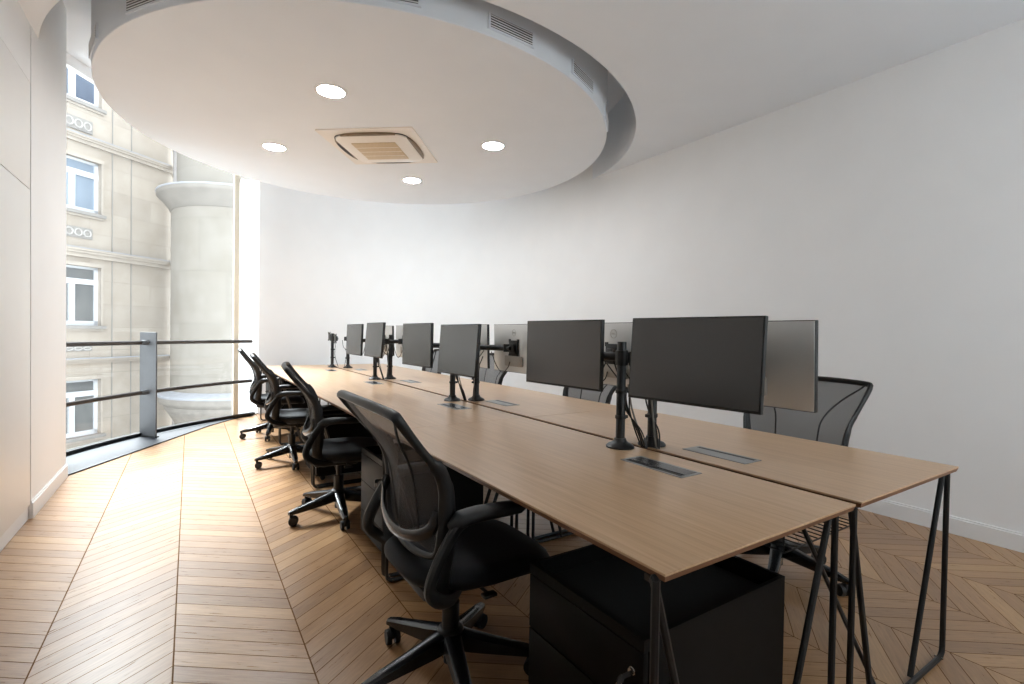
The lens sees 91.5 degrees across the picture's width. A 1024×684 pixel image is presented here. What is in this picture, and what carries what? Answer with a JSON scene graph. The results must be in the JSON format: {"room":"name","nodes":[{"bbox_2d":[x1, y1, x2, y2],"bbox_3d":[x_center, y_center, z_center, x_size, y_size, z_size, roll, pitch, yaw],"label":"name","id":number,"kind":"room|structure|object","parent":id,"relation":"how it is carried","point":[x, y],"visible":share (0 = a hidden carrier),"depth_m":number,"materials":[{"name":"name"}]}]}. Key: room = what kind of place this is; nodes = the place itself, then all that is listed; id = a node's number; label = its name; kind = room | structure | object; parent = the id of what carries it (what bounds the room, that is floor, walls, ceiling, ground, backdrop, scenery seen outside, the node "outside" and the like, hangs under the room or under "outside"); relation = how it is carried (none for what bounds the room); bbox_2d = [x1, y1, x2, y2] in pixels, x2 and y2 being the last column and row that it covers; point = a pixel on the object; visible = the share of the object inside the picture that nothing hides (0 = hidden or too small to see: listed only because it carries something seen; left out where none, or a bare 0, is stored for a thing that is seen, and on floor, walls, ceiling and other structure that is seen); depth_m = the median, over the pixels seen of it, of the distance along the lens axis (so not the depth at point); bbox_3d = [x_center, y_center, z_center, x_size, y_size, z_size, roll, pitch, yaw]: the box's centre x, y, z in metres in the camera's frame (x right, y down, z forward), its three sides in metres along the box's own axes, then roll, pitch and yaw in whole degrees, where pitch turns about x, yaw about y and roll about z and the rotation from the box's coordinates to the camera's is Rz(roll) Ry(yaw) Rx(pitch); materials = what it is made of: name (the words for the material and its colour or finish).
{"room":"open-plan office","nodes":[
{"label":"open-plan office","id":0,"kind":"room"},
{"bbox_2d":[0,0,66,518],"bbox_3d":[-2.055,-0.714,1.275,0.391,3.760,7.800,0,1,-33],"label":"wall","id":1,"kind":"structure","parent":0,"point":[43,60],"depth_m":3.46,"materials":[{"name":"white paint"}]},
{"bbox_2d":[31,463,67,517],"bbox_3d":[-3.340,1.055,3.622,0.012,0.110,1.069,0,1,-33],"label":"baseboard","id":2,"kind":"structure","parent":1,"relation":"attached to","point":[50,488],"depth_m":3.52,"materials":[{"name":"white paint"}]},
{"bbox_2d":[66,174,254,455],"bbox_3d":[-3.963,-0.769,5.727,0.406,3.648,2.867,1,1,10],"label":"railing","id":3,"kind":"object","parent":1,"relation":"in","point":[137,434],"depth_m":5.58,"materials":[{"name":"metal"}]},
{"bbox_2d":[66,413,257,475],"bbox_3d":[-3.948,1.063,5.681,0.560,0.012,3.240,1,1,-1],"label":"trim","id":4,"kind":"structure","parent":1,"relation":"attached to","point":[81,461],"depth_m":4.99,"materials":[{"name":"stone"}]},
{"bbox_2d":[67,53,94,84],"bbox_3d":[-3.966,-2.641,5.744,0.306,0.105,3.015,1,1,10],"label":"wall","id":5,"kind":"structure","parent":0,"point":[73,64],"depth_m":4.77,"materials":[{"name":"white paint"}]},
{"bbox_2d":[238,179,255,413],"bbox_3d":[-3.842,-0.215,7.931,0.855,4.500,0.300,0,1,-33],"label":"wall","id":6,"kind":"structure","parent":0,"point":[247,187],"depth_m":7.62,"materials":[{"name":"white paint"}]},
{"bbox_2d":[254,181,535,413],"bbox_3d":[-1.651,-0.807,7.705,4.191,3.760,1.138,1,1,3],"label":"wall","id":7,"kind":"structure","parent":0,"point":[324,264],"depth_m":7.85,"materials":[{"name":"white paint"}]},
{"bbox_2d":[259,401,330,413],"bbox_3d":[-1.674,1.018,7.673,3.984,0.110,1.018,1,1,3],"label":"baseboard","id":8,"kind":"structure","parent":7,"relation":"attached to","point":[324,402],"depth_m":7.85,"materials":[{"name":"white paint"}]},
{"bbox_2d":[0,413,1023,683],"bbox_3d":[-0.608,1.213,3.578,5.470,0.120,10.018,0,1,-33],"label":"floor","id":9,"kind":"structure","parent":0,"point":[179,560],"depth_m":2.34,"materials":[{"name":"brown wood"}]},
{"bbox_2d":[0,37,29,551],"bbox_3d":[-1.929,-0.200,1.172,0.284,2.738,4.500,0,1,-33],"label":"tall cabinet","id":10,"kind":"object","parent":9,"relation":"on","point":[14,85],"visible":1,"depth_m":2.84,"materials":[{"name":"white paint"}]},
{"bbox_2d":[237,348,304,440],"bbox_3d":[-2.773,0.579,5.761,0.709,1.014,0.652,0,1,-28],"label":"office chair","id":11,"kind":"object","parent":9,"relation":"on","point":[256,397],"visible":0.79,"depth_m":5.56,"materials":[{"name":"black plastic"}]},
{"bbox_2d":[250,353,307,469],"bbox_3d":[-2.035,0.608,4.617,0.709,1.014,0.655,0,1,-27],"label":"office chair","id":12,"kind":"object","parent":9,"relation":"on","point":[279,418],"visible":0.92,"depth_m":4.42,"materials":[{"name":"black plastic"}]},
{"bbox_2d":[265,381,307,408],"bbox_3d":[-2.966,0.801,6.660,0.633,0.535,0.450,0,1,-33],"label":"drawer pedestal","id":13,"kind":"object","parent":9,"relation":"on","point":[299,405],"visible":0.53,"depth_m":6.50,"materials":[{"name":"black metal"}]},
{"bbox_2d":[260,365,357,443],"bbox_3d":[-2.581,0.710,6.226,0.830,0.742,1.698,0,1,-33],"label":"desk","id":14,"kind":"object","parent":9,"relation":"on","point":[300,369],"visible":0.47,"depth_m":6.06,"materials":[{"name":"wood"}]},
{"bbox_2d":[328,332,337,367],"bbox_3d":[-2.328,0.105,6.552,0.130,0.471,0.754,0,1,-31],"label":"monitor stand","id":15,"kind":"object","parent":14,"relation":"on","point":[332,337],"visible":1,"depth_m":6.65,"materials":[{"name":"black plastic"}]},
{"bbox_2d":[281,362,378,529],"bbox_3d":[-1.156,0.642,3.329,0.709,1.014,0.655,1,1,-24],"label":"office chair","id":16,"kind":"object","parent":9,"relation":"on","point":[318,451],"visible":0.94,"depth_m":3.15,"materials":[{"name":"black plastic"}]},
{"bbox_2d":[306,409,372,479],"bbox_3d":[-1.470,0.861,4.341,0.633,0.535,0.450,0,1,-33],"label":"drawer pedestal","id":17,"kind":"object","parent":9,"relation":"on","point":[354,429],"visible":0.17,"depth_m":4.13,"materials":[{"name":"black metal"}]},
{"bbox_2d":[279,374,410,485],"bbox_3d":[-1.660,0.747,4.798,0.830,0.742,1.698,0,1,-33],"label":"desk","id":18,"kind":"object","parent":9,"relation":"on","point":[327,382],"visible":0.55,"depth_m":4.65,"materials":[{"name":"wood"}]},
{"bbox_2d":[363,339,385,379],"bbox_3d":[-1.408,0.144,5.055,0.167,0.467,0.833,0,1,-33],"label":"monitor stand","id":19,"kind":"object","parent":18,"relation":"on","point":[376,361],"visible":0.35,"depth_m":5.03,"materials":[{"name":"black plastic"}]},
{"bbox_2d":[346,324,364,355],"bbox_3d":[-1.656,-0.024,5.314,0.065,0.330,0.540,2,0,-34],"label":"monitor","id":20,"kind":"object","parent":19,"relation":"attached to","point":[354,341],"visible":0.94,"depth_m":5.25,"materials":[{"name":"black plastic"}]},
{"bbox_2d":[364,322,386,357],"bbox_3d":[-1.286,-0.016,4.706,0.071,0.334,0.540,0,1,-32],"label":"monitor","id":21,"kind":"object","parent":19,"relation":"attached to","point":[375,332],"visible":1,"depth_m":4.64,"materials":[{"name":"black plastic"}]},
{"bbox_2d":[328,364,425,404],"bbox_3d":[-1.864,0.714,6.689,0.805,0.742,1.698,0,1,-33],"label":"desk","id":22,"kind":"object","parent":9,"relation":"on","point":[357,368],"visible":0.38,"depth_m":6.49,"materials":[{"name":"wood"}]},
{"bbox_2d":[342,336,352,367],"bbox_3d":[-2.095,0.118,6.485,0.125,0.453,0.484,0,1,-33],"label":"monitor stand","id":23,"kind":"object","parent":22,"relation":"on","point":[347,357],"visible":0.5,"depth_m":6.58,"materials":[{"name":"black plastic"}]},
{"bbox_2d":[312,388,524,576],"bbox_3d":[-0.738,0.783,3.370,0.830,0.742,1.698,0,1,-33],"label":"desk","id":24,"kind":"object","parent":9,"relation":"on","point":[418,408],"visible":0.35,"depth_m":3.16,"materials":[{"name":"wood"}]},
{"bbox_2d":[433,343,466,401],"bbox_3d":[-0.453,0.189,3.558,0.180,0.453,0.833,0,1,-33],"label":"monitor stand","id":25,"kind":"object","parent":24,"relation":"on","point":[452,397],"visible":0.29,"depth_m":3.53,"materials":[{"name":"black plastic"}]},
{"bbox_2d":[402,323,436,367],"bbox_3d":[-0.706,0.023,3.815,0.065,0.330,0.540,1,1,-34],"label":"monitor","id":26,"kind":"object","parent":25,"relation":"attached to","point":[417,350],"visible":1,"depth_m":3.75,"materials":[{"name":"black plastic"}]},
{"bbox_2d":[437,324,482,377],"bbox_3d":[-0.337,0.053,3.207,0.070,0.334,0.540,0,1,-33],"label":"monitor","id":27,"kind":"object","parent":25,"relation":"attached to","point":[459,345],"visible":1,"depth_m":3.15,"materials":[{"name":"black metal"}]},
{"bbox_2d":[361,445,482,550],"bbox_3d":[-0.555,0.897,2.924,0.633,0.535,0.450,0,1,-33],"label":"drawer pedestal","id":28,"kind":"object","parent":9,"relation":"on","point":[468,492],"visible":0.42,"depth_m":2.84,"materials":[{"name":"black metal"}]},
{"bbox_2d":[361,372,493,388],"bbox_3d":[-0.943,0.750,5.261,0.805,0.742,1.698,0,1,-33],"label":"desk","id":29,"kind":"object","parent":9,"relation":"on","point":[416,380],"visible":0.3,"depth_m":5.07,"materials":[{"name":"wood"}]},
{"bbox_2d":[383,335,402,378],"bbox_3d":[-1.329,0.149,5.277,0.158,0.453,0.772,0,1,-33],"label":"monitor stand","id":30,"kind":"object","parent":29,"relation":"on","point":[389,341],"visible":0.74,"depth_m":5.11,"materials":[{"name":"black plastic"}]},
{"bbox_2d":[383,326,393,355],"bbox_3d":[-1.441,-0.015,5.587,0.065,0.330,0.540,-2,2,-33],"label":"monitor","id":31,"kind":"object","parent":30,"relation":"attached to","point":[389,330],"visible":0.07,"depth_m":5.46,"materials":[{"name":"silver metal"}]},
{"bbox_2d":[393,326,402,357],"bbox_3d":[-1.089,-0.001,5.041,0.065,0.330,0.540,-2,2,-33],"label":"monitor","id":32,"kind":"object","parent":30,"relation":"attached to","point":[399,329],"visible":0.29,"depth_m":5.18,"materials":[{"name":"silver metal"}]},
{"bbox_2d":[422,349,440,373],"bbox_3d":[-1.162,0.595,6.353,0.709,1.014,0.659,0,1,-33],"label":"office chair","id":33,"kind":"object","parent":9,"relation":"on","point":[435,361],"visible":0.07,"depth_m":6.57,"materials":[{"name":"black plastic"}]},
{"bbox_2d":[337,390,549,683],"bbox_3d":[-0.217,0.680,1.782,0.708,1.014,0.650,0,1,-33],"label":"office chair","id":34,"kind":"object","parent":9,"relation":"on","point":[441,552],"visible":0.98,"depth_m":1.64,"materials":[{"name":"black fabric"}]},
{"bbox_2d":[472,353,506,384],"bbox_3d":[-0.383,0.626,5.146,0.708,1.014,0.656,0,1,-36],"label":"office chair","id":35,"kind":"object","parent":9,"relation":"on","point":[491,375],"visible":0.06,"depth_m":5.30,"materials":[{"name":"black plastic"}]},
{"bbox_2d":[418,384,615,539],"bbox_3d":[-0.021,0.787,3.833,0.805,0.742,1.698,0,1,-33],"label":"desk","id":36,"kind":"object","parent":9,"relation":"on","point":[525,403],"visible":0.39,"depth_m":3.52,"materials":[{"name":"wood"}]},
{"bbox_2d":[468,339,518,400],"bbox_3d":[-0.228,0.193,3.570,0.158,0.453,0.758,0,1,-33],"label":"monitor stand","id":37,"kind":"object","parent":36,"relation":"on","point":[512,347],"visible":0.44,"depth_m":3.43,"materials":[{"name":"black plastic"}]},
{"bbox_2d":[479,324,489,368],"bbox_3d":[-0.336,0.030,3.874,0.065,0.330,0.540,-2,2,-33],"label":"monitor","id":38,"kind":"object","parent":37,"relation":"attached to","point":[485,338],"visible":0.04,"depth_m":3.67,"materials":[{"name":"silver metal"}]},
{"bbox_2d":[491,324,526,373],"bbox_3d":[0.009,0.046,3.340,0.065,0.330,0.540,-2,2,-33],"label":"monitor","id":39,"kind":"object","parent":37,"relation":"attached to","point":[503,333],"visible":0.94,"depth_m":3.37,"materials":[{"name":"silver metal"}]},
{"bbox_2d":[563,384,616,403],"bbox_3d":[0.456,0.659,3.847,0.708,1.014,0.650,0,1,-33],"label":"office chair","id":40,"kind":"object","parent":9,"relation":"on","point":[605,396],"visible":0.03,"depth_m":3.92,"materials":[{"name":"black fabric"}]},
{"bbox_2d":[385,418,855,683],"bbox_3d":[0.184,0.819,1.942,0.830,0.742,1.698,0,1,-33],"label":"desk","id":41,"kind":"object","parent":9,"relation":"on","point":[668,517],"visible":0.79,"depth_m":1.46,"materials":[{"name":"brown wood"}]},
{"bbox_2d":[604,342,646,449],"bbox_3d":[0.463,0.225,2.161,0.128,0.453,0.862,0,1,-33],"label":"monitor stand","id":42,"kind":"object","parent":41,"relation":"on","point":[621,356],"visible":0.52,"depth_m":2.13,"materials":[{"name":"black plastic"}]},
{"bbox_2d":[526,319,606,391],"bbox_3d":[0.264,0.059,2.470,0.065,0.330,0.540,1,1,-36],"label":"monitor","id":43,"kind":"object","parent":42,"relation":"attached to","point":[563,353],"visible":1,"depth_m":2.42,"materials":[{"name":"black plastic"}]},
{"bbox_2d":[628,316,767,414],"bbox_3d":[0.670,0.074,1.852,0.067,0.334,0.540,0,1,-38],"label":"monitor","id":44,"kind":"object","parent":42,"relation":"attached to","point":[719,362],"visible":1,"depth_m":1.79,"materials":[{"name":"black plastic"}]},
{"bbox_2d":[528,544,784,683],"bbox_3d":[0.393,0.934,1.456,0.633,0.535,0.450,0,1,-33],"label":"drawer pedestal","id":45,"kind":"object","parent":9,"relation":"on","point":[589,614],"visible":0.91,"depth_m":1.36,"materials":[{"name":"black metal"}]},
{"bbox_2d":[531,408,958,683],"bbox_3d":[0.900,0.824,2.405,0.805,0.742,1.698,0,1,-33],"label":"desk","id":46,"kind":"object","parent":9,"relation":"on","point":[860,477],"visible":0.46,"depth_m":1.91,"materials":[{"name":"brown wood"}]},
{"bbox_2d":[604,342,665,448],"bbox_3d":[0.636,0.227,2.214,0.178,0.453,0.832,0,1,-33],"label":"monitor stand","id":47,"kind":"object","parent":46,"relation":"on","point":[652,441],"visible":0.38,"depth_m":2.18,"materials":[{"name":"black plastic"}]},
{"bbox_2d":[603,322,632,386],"bbox_3d":[0.516,0.066,2.555,0.065,0.330,0.540,-2,2,-33],"label":"monitor","id":48,"kind":"object","parent":47,"relation":"attached to","point":[614,333],"visible":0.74,"depth_m":2.54,"materials":[{"name":"silver metal"}]},
{"bbox_2d":[764,320,818,412],"bbox_3d":[0.901,0.083,1.958,0.065,0.330,0.540,-2,2,-33],"label":"monitor","id":49,"kind":"object","parent":47,"relation":"attached to","point":[791,371],"visible":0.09,"depth_m":1.80,"materials":[{"name":"silver metal"}]},
{"bbox_2d":[764,522,823,561],"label":"basket","id":50,"kind":"object","parent":46,"relation":"attached to","point":[807,538],"depth_m":1.48,"materials":[{"name":"black metal"}]},
{"bbox_2d":[822,567,829,591],"label":"desk leg","id":51,"kind":"object","parent":46,"relation":"attached to","point":[824,575],"depth_m":1.50,"materials":[{"name":"black metal"}]},
{"bbox_2d":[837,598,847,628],"label":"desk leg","id":52,"kind":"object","parent":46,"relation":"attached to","point":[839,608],"depth_m":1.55,"materials":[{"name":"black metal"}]},
{"bbox_2d":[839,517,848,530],"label":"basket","id":53,"kind":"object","parent":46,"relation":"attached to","point":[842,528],"depth_m":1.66,"materials":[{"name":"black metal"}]},
{"bbox_2d":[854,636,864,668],"label":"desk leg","id":54,"kind":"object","parent":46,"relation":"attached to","point":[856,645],"depth_m":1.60,"materials":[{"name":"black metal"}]},
{"bbox_2d":[740,376,872,595],"bbox_3d":[1.397,0.693,2.592,0.708,1.014,0.661,0,1,-39],"label":"office chair","id":55,"kind":"object","parent":9,"relation":"on","point":[841,401],"visible":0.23,"depth_m":2.61,"materials":[{"name":"black plastic"}]},
{"bbox_2d":[18,0,1023,178],"bbox_3d":[-0.528,-2.328,3.545,5.404,0.756,9.928,0,1,-33],"label":"ceiling","id":56,"kind":"structure","parent":0,"point":[681,72],"depth_m":3.23,"materials":[{"name":"white paint"}]},
{"bbox_2d":[91,0,607,203],"bbox_3d":[-1.288,-2.284,4.926,4.380,0.710,4.380,0,1,-33],"label":"ceiling","id":57,"kind":"structure","parent":56,"relation":"attached to","point":[211,82],"depth_m":3.81,"materials":[{"name":"white paint"}]},
{"bbox_2d":[88,22,97,58],"bbox_3d":[-2.817,-2.021,3.360,0.357,0.102,0.021,2,1,44],"label":"ceiling vent","id":58,"kind":"object","parent":57,"relation":"in","point":[94,37],"visible":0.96,"depth_m":3.31,"materials":[{"name":"white metal"}]},
{"bbox_2d":[125,0,165,14],"bbox_3d":[-2.139,-2.003,2.912,0.357,0.102,0.021,1,1,23],"label":"ceiling vent","id":59,"kind":"object","parent":57,"relation":"in","point":[131,6],"visible":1,"depth_m":2.93,"materials":[{"name":"grey metal"}]},
{"bbox_2d":[261,142,287,151],"bbox_3d":[-2.371,-1.942,4.980,0.244,0.009,0.244,0,1,-33],"label":"recessed light","id":60,"kind":"object","parent":57,"relation":"in","point":[271,146],"visible":1,"depth_m":4.97,"materials":[{"name":"white paint"}]},
{"bbox_2d":[263,144,284,150],"bbox_3d":[-2.370,-1.943,4.980,0.198,0.004,0.198,0,1,-33],"label":"diffuser","id":61,"kind":"object","parent":60,"relation":"attached to","point":[272,147],"depth_m":4.98,"materials":[{"name":"white plastic"}]},
{"bbox_2d":[314,83,347,98],"bbox_3d":[-1.380,-1.909,3.805,0.244,0.009,0.244,0,1,-33],"label":"recessed light","id":62,"kind":"object","parent":57,"relation":"in","point":[332,91],"visible":1,"depth_m":3.80,"materials":[{"name":"white paint"}]},
{"bbox_2d":[317,85,344,97],"bbox_3d":[-1.380,-1.910,3.805,0.198,0.004,0.198,0,1,-33],"label":"diffuser","id":63,"kind":"object","parent":62,"relation":"attached to","point":[328,91],"depth_m":3.80,"materials":[{"name":"white plastic"}]},
{"bbox_2d":[315,127,436,163],"bbox_3d":[-1.293,-1.903,4.933,0.910,0.051,0.910,1,1,6],"label":"air conditioner","id":64,"kind":"object","parent":57,"relation":"attached to","point":[375,145],"visible":1,"depth_m":4.78,"materials":[{"name":"white plastic"}]},
{"bbox_2d":[351,142,408,159],"bbox_3d":[-1.293,-1.886,4.933,0.430,0.012,0.430,1,1,6],"label":"grille","id":65,"kind":"object","parent":64,"relation":"attached to","point":[363,150],"depth_m":4.91,"materials":[{"name":"white plastic"}]},
{"bbox_2d":[385,0,420,7],"bbox_3d":[-0.696,-1.979,2.825,0.357,0.102,0.021,1,1,-16],"label":"ceiling vent","id":66,"kind":"object","parent":57,"relation":"in","point":[416,3],"visible":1,"depth_m":2.85,"materials":[{"name":"white metal"}]},
{"bbox_2d":[402,177,421,183],"bbox_3d":[-1.200,-1.940,5.997,0.244,0.009,0.244,0,1,-33],"label":"recessed light","id":67,"kind":"object","parent":57,"relation":"in","point":[412,180],"visible":1,"depth_m":5.99,"materials":[{"name":"white paint"}]},
{"bbox_2d":[404,178,419,182],"bbox_3d":[-1.200,-1.941,5.997,0.198,0.004,0.198,0,1,-33],"label":"diffuser","id":68,"kind":"object","parent":67,"relation":"attached to","point":[408,180],"depth_m":5.99,"materials":[{"name":"white plastic"}]},
{"bbox_2d":[481,141,505,150],"bbox_3d":[-0.184,-1.906,4.856,0.244,0.009,0.244,0,1,-33],"label":"recessed light","id":69,"kind":"object","parent":57,"relation":"in","point":[488,145],"visible":1,"depth_m":4.84,"materials":[{"name":"white paint"}]},
{"bbox_2d":[483,142,502,149],"bbox_3d":[-0.184,-1.907,4.856,0.198,0.004,0.198,0,1,-33],"label":"diffuser","id":70,"kind":"object","parent":69,"relation":"attached to","point":[486,145],"depth_m":4.84,"materials":[{"name":"white plastic"}]},
{"bbox_2d":[487,11,534,48],"bbox_3d":[-0.002,-1.974,3.163,0.357,0.102,0.021,0,1,-36],"label":"ceiling vent","id":71,"kind":"object","parent":57,"relation":"in","point":[496,23],"visible":1,"depth_m":3.15,"materials":[{"name":"white metal"}]},
{"bbox_2d":[571,59,593,93],"bbox_3d":[0.529,-1.974,3.717,0.021,0.102,0.357,1,1,34],"label":"ceiling vent","id":72,"kind":"object","parent":57,"relation":"in","point":[577,70],"visible":1,"depth_m":3.69,"materials":[{"name":"white metal"}]},
{"bbox_2d":[604,103,607,131],"bbox_3d":[0.834,-1.980,4.413,0.022,0.102,0.357,1,1,14],"label":"ceiling vent","id":73,"kind":"object","parent":57,"relation":"in","point":[605,106],"visible":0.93,"depth_m":4.27,"materials":[{"name":"grey metal"}]},
{"bbox_2d":[533,18,1023,532],"bbox_3d":[2.382,-0.686,3.931,0.120,3.760,7.450,0,1,-33],"label":"wall","id":74,"kind":"structure","parent":0,"point":[884,209],"depth_m":3.53,"materials":[{"name":"white paint"}]},
{"bbox_2d":[858,499,1023,552],"bbox_3d":[2.270,1.137,3.964,0.015,0.110,7.350,0,1,-33],"label":"baseboard","id":75,"kind":"structure","parent":74,"relation":"attached to","point":[1001,537],"depth_m":3.13,"materials":[{"name":"white paint"}]},
{"label":"outside","id":76,"kind":"structure","parent":0,"visible":0},
{"bbox_3d":[-11.483,5.894,15.894,30.000,0.200,21.100,0,1,-33],"label":"ground","id":77,"kind":"structure","parent":76,"visible":0},
{"bbox_2d":[66,68,172,449],"bbox_3d":[-13.892,-1.490,12.332,5.190,14.600,20.000,1,1,15],"label":"building","id":78,"kind":"structure","parent":77,"relation":"on","point":[118,230],"depth_m":13.66,"materials":[{"name":"stone"}]},
{"bbox_2d":[172,150,176,424],"bbox_3d":[-10.332,-1.430,15.290,0.332,14.500,0.340,1,1,15],"label":"drainpipe","id":79,"kind":"object","parent":78,"relation":"attached to","point":[174,152],"visible":0.06,"depth_m":15.18,"materials":[{"name":"metal"}]},
{"bbox_2d":[155,152,255,423],"bbox_3d":[-7.864,-1.327,14.319,3.890,14.400,3.890,1,1,15],"label":"column","id":80,"kind":"object","parent":77,"relation":"on","point":[200,202],"visible":0.33,"depth_m":12.77,"materials":[{"name":"stone"}]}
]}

